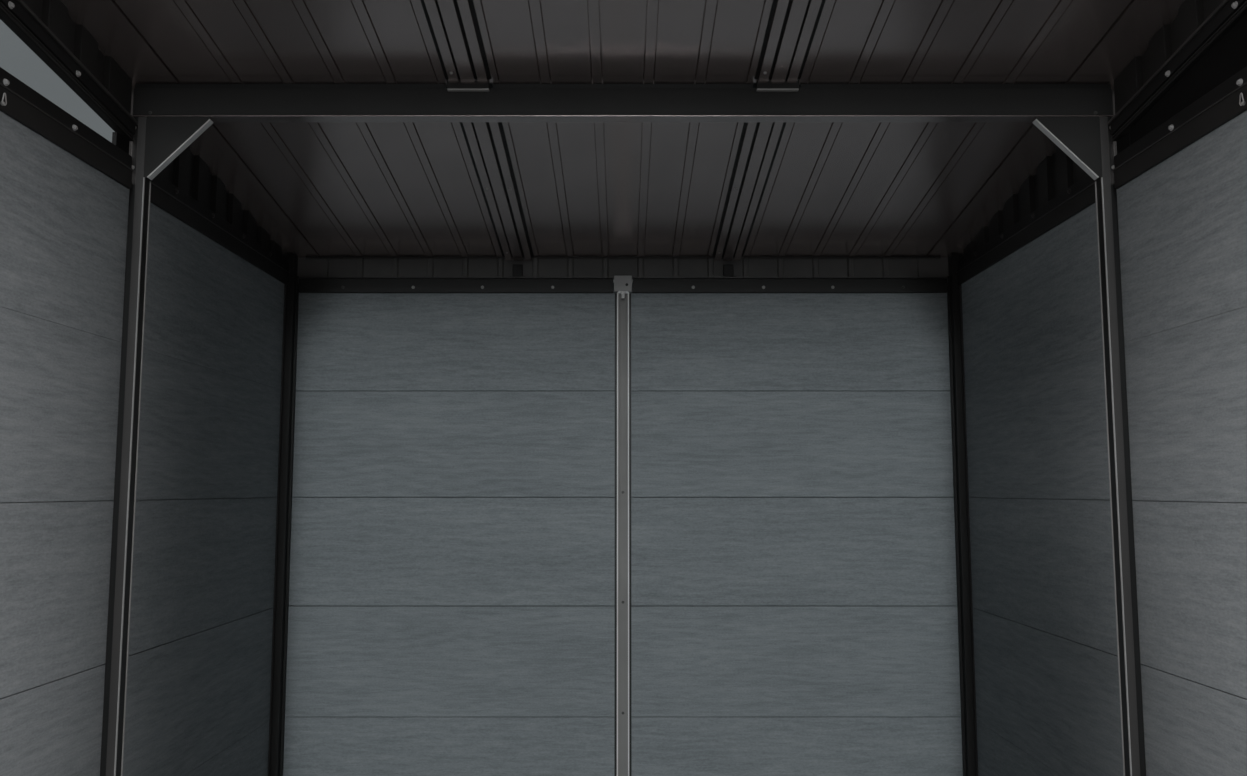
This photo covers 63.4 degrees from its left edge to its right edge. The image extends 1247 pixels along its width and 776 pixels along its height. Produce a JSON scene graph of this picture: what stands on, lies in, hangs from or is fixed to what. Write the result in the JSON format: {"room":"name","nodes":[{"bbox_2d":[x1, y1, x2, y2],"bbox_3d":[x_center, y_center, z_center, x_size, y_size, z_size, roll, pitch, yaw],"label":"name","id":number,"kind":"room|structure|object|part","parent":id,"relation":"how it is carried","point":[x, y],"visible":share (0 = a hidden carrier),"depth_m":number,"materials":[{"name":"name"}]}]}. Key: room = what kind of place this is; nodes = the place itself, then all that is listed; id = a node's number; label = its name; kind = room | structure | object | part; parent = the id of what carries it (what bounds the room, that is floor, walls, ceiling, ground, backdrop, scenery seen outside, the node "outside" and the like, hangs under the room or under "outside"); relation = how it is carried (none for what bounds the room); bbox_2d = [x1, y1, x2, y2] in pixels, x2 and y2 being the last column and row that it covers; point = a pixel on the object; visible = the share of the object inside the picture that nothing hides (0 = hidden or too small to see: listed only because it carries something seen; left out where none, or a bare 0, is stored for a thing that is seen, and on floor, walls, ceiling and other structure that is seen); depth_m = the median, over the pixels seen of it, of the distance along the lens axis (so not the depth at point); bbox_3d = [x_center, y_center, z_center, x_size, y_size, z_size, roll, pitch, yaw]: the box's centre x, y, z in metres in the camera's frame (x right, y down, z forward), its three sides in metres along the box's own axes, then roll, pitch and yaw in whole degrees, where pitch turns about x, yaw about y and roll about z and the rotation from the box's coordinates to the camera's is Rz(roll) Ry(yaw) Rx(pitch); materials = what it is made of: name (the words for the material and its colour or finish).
{"room":"storage shed","nodes":[
{"label":"storage shed","id":0,"kind":"room"},
{"bbox_2d":[0,111,284,775],"bbox_3d":[-1.060,0.558,2.039,0.020,2.002,2.130,0,-6,0],"label":"wall","id":1,"kind":"structure","parent":0,"point":[198,695],"depth_m":2.14,"materials":[{"name":"grey"}]},
{"bbox_3d":[-1.060,0.505,1.521,0.020,2.002,1.088,0,-6,0],"label":"board panel","id":2,"kind":"part","parent":1,"relation":"part of","materials":[{"name":"grey"}]},
{"bbox_2d":[0,0,137,188],"bbox_3d":[-1.048,-0.621,1.625,0.027,0.291,1.068,0,-6,0],"label":"beam","id":3,"kind":"structure","parent":1,"relation":"in","point":[118,140],"depth_m":1.89,"materials":[{"name":"black metal"}]},
{"bbox_2d":[1,93,6,105],"bbox_3d":[-1.040,-0.485,1.696,0.005,0.023,0.012,0,-6,0],"label":"hook","id":4,"kind":"object","parent":3,"relation":"hanging from","point":[4,94],"visible":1,"depth_m":1.69,"materials":[{"name":"grey metal"}]},
{"bbox_3d":[-1.050,-0.511,1.614,0.023,0.070,1.068,0,-6,0],"label":"side rail","id":5,"kind":"part","parent":3,"relation":"part of","materials":[{"name":"black metal"}]},
{"bbox_3d":[-1.048,-0.673,1.630,0.027,0.188,1.068,0,-6,0],"label":"sloping rail","id":6,"kind":"part","parent":3,"relation":"part of","materials":[{"name":"black metal"}]},
{"bbox_2d":[22,0,131,113],"bbox_3d":[-1.063,-0.740,1.637,0.022,0.236,1.068,0,-6,0],"label":"trim","id":7,"kind":"structure","parent":1,"relation":"attached to","point":[53,13],"depth_m":1.97,"materials":[{"name":"black metal"}]},
{"bbox_3d":[-1.060,0.613,2.581,0.020,2.002,1.040,0,-6,0],"label":"board panel","id":8,"kind":"part","parent":1,"relation":"part of","materials":[{"name":"grey"}]},
{"bbox_2d":[129,90,286,261],"bbox_3d":[-1.063,-0.518,2.704,0.022,0.162,1.024,0,-6,0],"label":"trim","id":9,"kind":"structure","parent":1,"relation":"attached to","point":[188,172],"depth_m":2.60,"materials":[{"name":"black metal"}]},
{"bbox_2d":[150,175,289,284],"bbox_3d":[-1.050,-0.405,2.665,0.023,0.070,0.969,0,-6,0],"label":"rail","id":10,"kind":"object","parent":1,"relation":"attached to","point":[165,195],"visible":0.84,"depth_m":2.58,"materials":[{"name":"black metal"}]},
{"bbox_2d":[283,291,962,775],"bbox_3d":[0.000,0.664,3.089,2.090,2.002,0.020,0,-6,0],"label":"wall","id":11,"kind":"structure","parent":0,"point":[451,610],"depth_m":3.10,"materials":[{"name":"grey"}]},
{"bbox_3d":[-0.530,0.664,3.089,1.029,2.002,0.020,0,-6,0],"label":"board panel","id":12,"kind":"part","parent":11,"relation":"part of","materials":[{"name":"grey"}]},
{"bbox_2d":[298,277,613,292],"bbox_3d":[-0.523,-0.323,3.170,0.987,0.048,0.023,0,-6,0],"label":"rail","id":13,"kind":"object","parent":11,"relation":"attached to","point":[306,284],"visible":1,"depth_m":3.17,"materials":[{"name":"black metal"}]},
{"bbox_2d":[510,264,524,276],"bbox_3d":[-0.332,-0.368,3.177,0.049,0.042,0.018,0,-6,0],"label":"clip","id":14,"kind":"object","parent":13,"relation":"on","point":[517,268],"visible":1,"depth_m":3.17,"materials":[{"name":"black metal"}]},
{"bbox_2d":[297,257,948,276],"bbox_3d":[0.000,-0.378,3.199,2.103,0.067,0.020,0,-6,0],"label":"horizontal beam","id":15,"kind":"structure","parent":11,"relation":"attached to","point":[307,267],"depth_m":3.20,"materials":[{"name":"grey metal"}]},
{"bbox_2d":[614,276,631,775],"bbox_3d":[0.000,0.654,3.065,0.055,2.018,0.038,0,-6,0],"label":"vertical post","id":16,"kind":"object","parent":11,"relation":"attached to","point":[622,753],"depth_m":3.10,"materials":[{"name":"grey metal"}]},
{"bbox_3d":[0.000,-0.315,3.161,0.055,0.071,0.033,0,-6,0],"label":"channel cap","id":17,"kind":"part","parent":16,"relation":"part of","materials":[{"name":"grey metal"}]},
{"bbox_3d":[0.000,-0.326,3.152,0.055,0.050,0.003,0,-6,0],"label":"plate","id":18,"kind":"part","parent":16,"relation":"part of","materials":[{"name":"metal"}]},
{"bbox_2d":[305,257,940,257],"bbox_3d":[0.000,-0.411,3.183,2.000,0.003,0.015,0,-6,0],"label":"trim","id":19,"kind":"structure","parent":11,"relation":"attached to","point":[305,257],"depth_m":3.18,"materials":[{"name":"grey metal"}]},
{"bbox_2d":[632,277,947,292],"bbox_3d":[0.523,-0.323,3.170,0.987,0.048,0.023,0,-6,0],"label":"rail","id":20,"kind":"object","parent":11,"relation":"attached to","point":[639,284],"visible":1,"depth_m":3.17,"materials":[{"name":"black metal"}]},
{"bbox_2d":[721,264,735,276],"bbox_3d":[0.332,-0.368,3.177,0.049,0.042,0.018,0,-6,0],"label":"clip","id":21,"kind":"object","parent":20,"relation":"on","point":[727,268],"visible":1,"depth_m":3.17,"materials":[{"name":"black metal"}]},
{"bbox_3d":[0.530,0.664,3.089,1.029,2.002,0.020,0,-6,0],"label":"board panel","id":22,"kind":"part","parent":11,"relation":"part of","materials":[{"name":"grey"}]},
{"bbox_2d":[61,0,1184,258],"bbox_3d":[0.000,-0.681,2.145,2.200,0.338,2.230,0,-6,0],"label":"ceiling","id":23,"kind":"structure","parent":0,"point":[317,189],"depth_m":2.40,"materials":[{"name":"grey metal"}]},
{"bbox_2d":[420,0,533,260],"bbox_3d":[-0.330,-0.658,2.141,0.098,0.302,2.127,0,-6,0],"label":"beam","id":24,"kind":"structure","parent":23,"relation":"attached to","point":[453,25],"depth_m":2.37,"materials":[{"name":"black metal"}]},
{"bbox_2d":[712,0,825,260],"bbox_3d":[0.330,-0.658,2.141,0.098,0.302,2.127,0,-6,0],"label":"beam","id":25,"kind":"structure","parent":23,"relation":"attached to","point":[792,25],"depth_m":2.38,"materials":[{"name":"black metal"}]},
{"bbox_2d":[961,110,1246,775],"bbox_3d":[1.060,0.558,2.039,0.020,2.002,2.130,0,-6,0],"label":"wall","id":26,"kind":"structure","parent":0,"point":[1047,695],"depth_m":2.18,"materials":[{"name":"grey"}]},
{"bbox_2d":[956,175,1095,284],"bbox_3d":[1.050,-0.405,2.665,0.023,0.070,0.969,0,-6,0],"label":"rail","id":27,"kind":"object","parent":26,"relation":"attached to","point":[1080,195],"visible":0.83,"depth_m":2.58,"materials":[{"name":"black metal"}]},
{"bbox_2d":[959,90,1116,261],"bbox_3d":[1.063,-0.518,2.704,0.022,0.162,1.024,0,-6,0],"label":"trim","id":28,"kind":"structure","parent":26,"relation":"attached to","point":[1057,172],"depth_m":2.60,"materials":[{"name":"black metal"}]},
{"bbox_3d":[1.060,0.613,2.581,0.020,2.002,1.040,0,-6,0],"label":"board panel","id":29,"kind":"part","parent":26,"relation":"part of","materials":[{"name":"grey"}]},
{"bbox_2d":[1114,0,1223,113],"bbox_3d":[1.063,-0.740,1.637,0.022,0.236,1.068,0,-6,0],"label":"trim","id":30,"kind":"structure","parent":26,"relation":"attached to","point":[1191,13],"depth_m":1.97,"materials":[{"name":"black metal"}]},
{"bbox_2d":[1108,0,1246,188],"bbox_3d":[1.048,-0.621,1.625,0.027,0.291,1.068,0,-6,0],"label":"beam","id":31,"kind":"structure","parent":26,"relation":"in","point":[1227,57],"depth_m":1.87,"materials":[{"name":"black metal"}]},
{"bbox_3d":[1.055,-0.512,2.122,0.010,0.033,0.054,0,-6,0],"label":"frame","id":32,"kind":"part","parent":31,"relation":"part of","materials":[{"name":"black metal"}]},
{"bbox_3d":[1.048,-0.673,1.630,0.027,0.188,1.068,0,-6,0],"label":"sloping rail","id":33,"kind":"part","parent":31,"relation":"part of","materials":[{"name":"black metal"}]},
{"bbox_3d":[1.050,-0.511,1.614,0.023,0.070,1.068,0,-6,0],"label":"side rail","id":34,"kind":"part","parent":31,"relation":"part of","materials":[{"name":"black metal"}]},
{"bbox_2d":[1239,93,1244,105],"bbox_3d":[1.040,-0.485,1.696,0.005,0.023,0.012,0,-6,0],"label":"hook","id":35,"kind":"object","parent":31,"relation":"hanging from","point":[1241,94],"visible":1,"depth_m":1.69,"materials":[{"name":"grey metal"}]},
{"bbox_3d":[1.060,0.505,1.521,0.020,2.002,1.088,0,-6,0],"label":"board panel","id":36,"kind":"part","parent":26,"relation":"part of","materials":[{"name":"grey"}]},
{"bbox_3d":[0.000,1.544,1.250,2.600,0.120,4.000,0,-6,0],"label":"floor","id":37,"kind":"structure","parent":0,"visible":0},
{"bbox_2d":[100,116,213,775],"bbox_3d":[-0.966,0.488,2.068,0.168,2.147,0.035,0,-6,0],"label":"frame post","id":38,"kind":"object","parent":37,"relation":"on","point":[119,608],"depth_m":2.10,"materials":[{"name":"black metal"}]},
{"bbox_3d":[-0.950,-0.513,2.161,0.138,0.135,0.018,0,-6,0],"label":"gusset bracket","id":39,"kind":"part","parent":38,"relation":"part of","materials":[{"name":"black metal"}]},
{"bbox_2d":[132,84,1113,121],"bbox_3d":[0.000,-0.617,2.181,2.099,0.074,0.040,0,-6,0],"label":"cross beam","id":40,"kind":"structure","parent":38,"relation":"on","point":[221,102],"depth_m":2.16,"materials":[{"name":"metal"}]},
{"bbox_2d":[447,81,489,91],"bbox_3d":[-0.331,-0.645,2.161,0.089,0.020,0.010,0,-6,0],"label":"bracket","id":41,"kind":"object","parent":40,"relation":"attached to","point":[451,87],"visible":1,"depth_m":2.16,"materials":[{"name":"metal"}]},
{"bbox_3d":[-0.331,-0.648,2.158,0.089,0.016,0.004,0,-6,0],"label":"bracket plate","id":42,"kind":"part","parent":41,"relation":"part of","materials":[{"name":"metal"}]},
{"bbox_2d":[756,81,798,91],"bbox_3d":[0.331,-0.645,2.161,0.089,0.020,0.010,0,-6,0],"label":"bracket","id":43,"kind":"object","parent":40,"relation":"attached to","point":[761,87],"visible":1,"depth_m":2.16,"materials":[{"name":"metal"}]},
{"bbox_3d":[0.331,-0.648,2.158,0.089,0.016,0.004,0,-6,0],"label":"bracket plate","id":44,"kind":"part","parent":43,"relation":"part of","materials":[{"name":"metal"}]},
{"bbox_2d":[268,254,298,775],"bbox_3d":[-1.034,0.620,3.060,0.030,2.084,0.046,0,-6,0],"label":"post","id":45,"kind":"object","parent":37,"relation":"on","point":[291,292],"visible":1,"depth_m":3.08,"materials":[{"name":"black metal"}]},
{"bbox_2d":[947,254,977,775],"bbox_3d":[1.034,0.620,3.060,0.030,2.084,0.046,0,-6,0],"label":"post","id":46,"kind":"object","parent":37,"relation":"on","point":[954,292],"visible":1,"depth_m":3.08,"materials":[{"name":"black metal"}]},
{"bbox_2d":[1032,116,1145,775],"bbox_3d":[0.966,0.488,2.068,0.168,2.147,0.035,0,-6,0],"label":"frame post","id":47,"kind":"object","parent":37,"relation":"on","point":[1126,608],"depth_m":2.10,"materials":[{"name":"black metal"}]},
{"bbox_3d":[0.950,-0.513,2.161,0.138,0.135,0.018,0,-6,0],"label":"gusset bracket","id":48,"kind":"part","parent":47,"relation":"part of","materials":[{"name":"black metal"}]}
]}

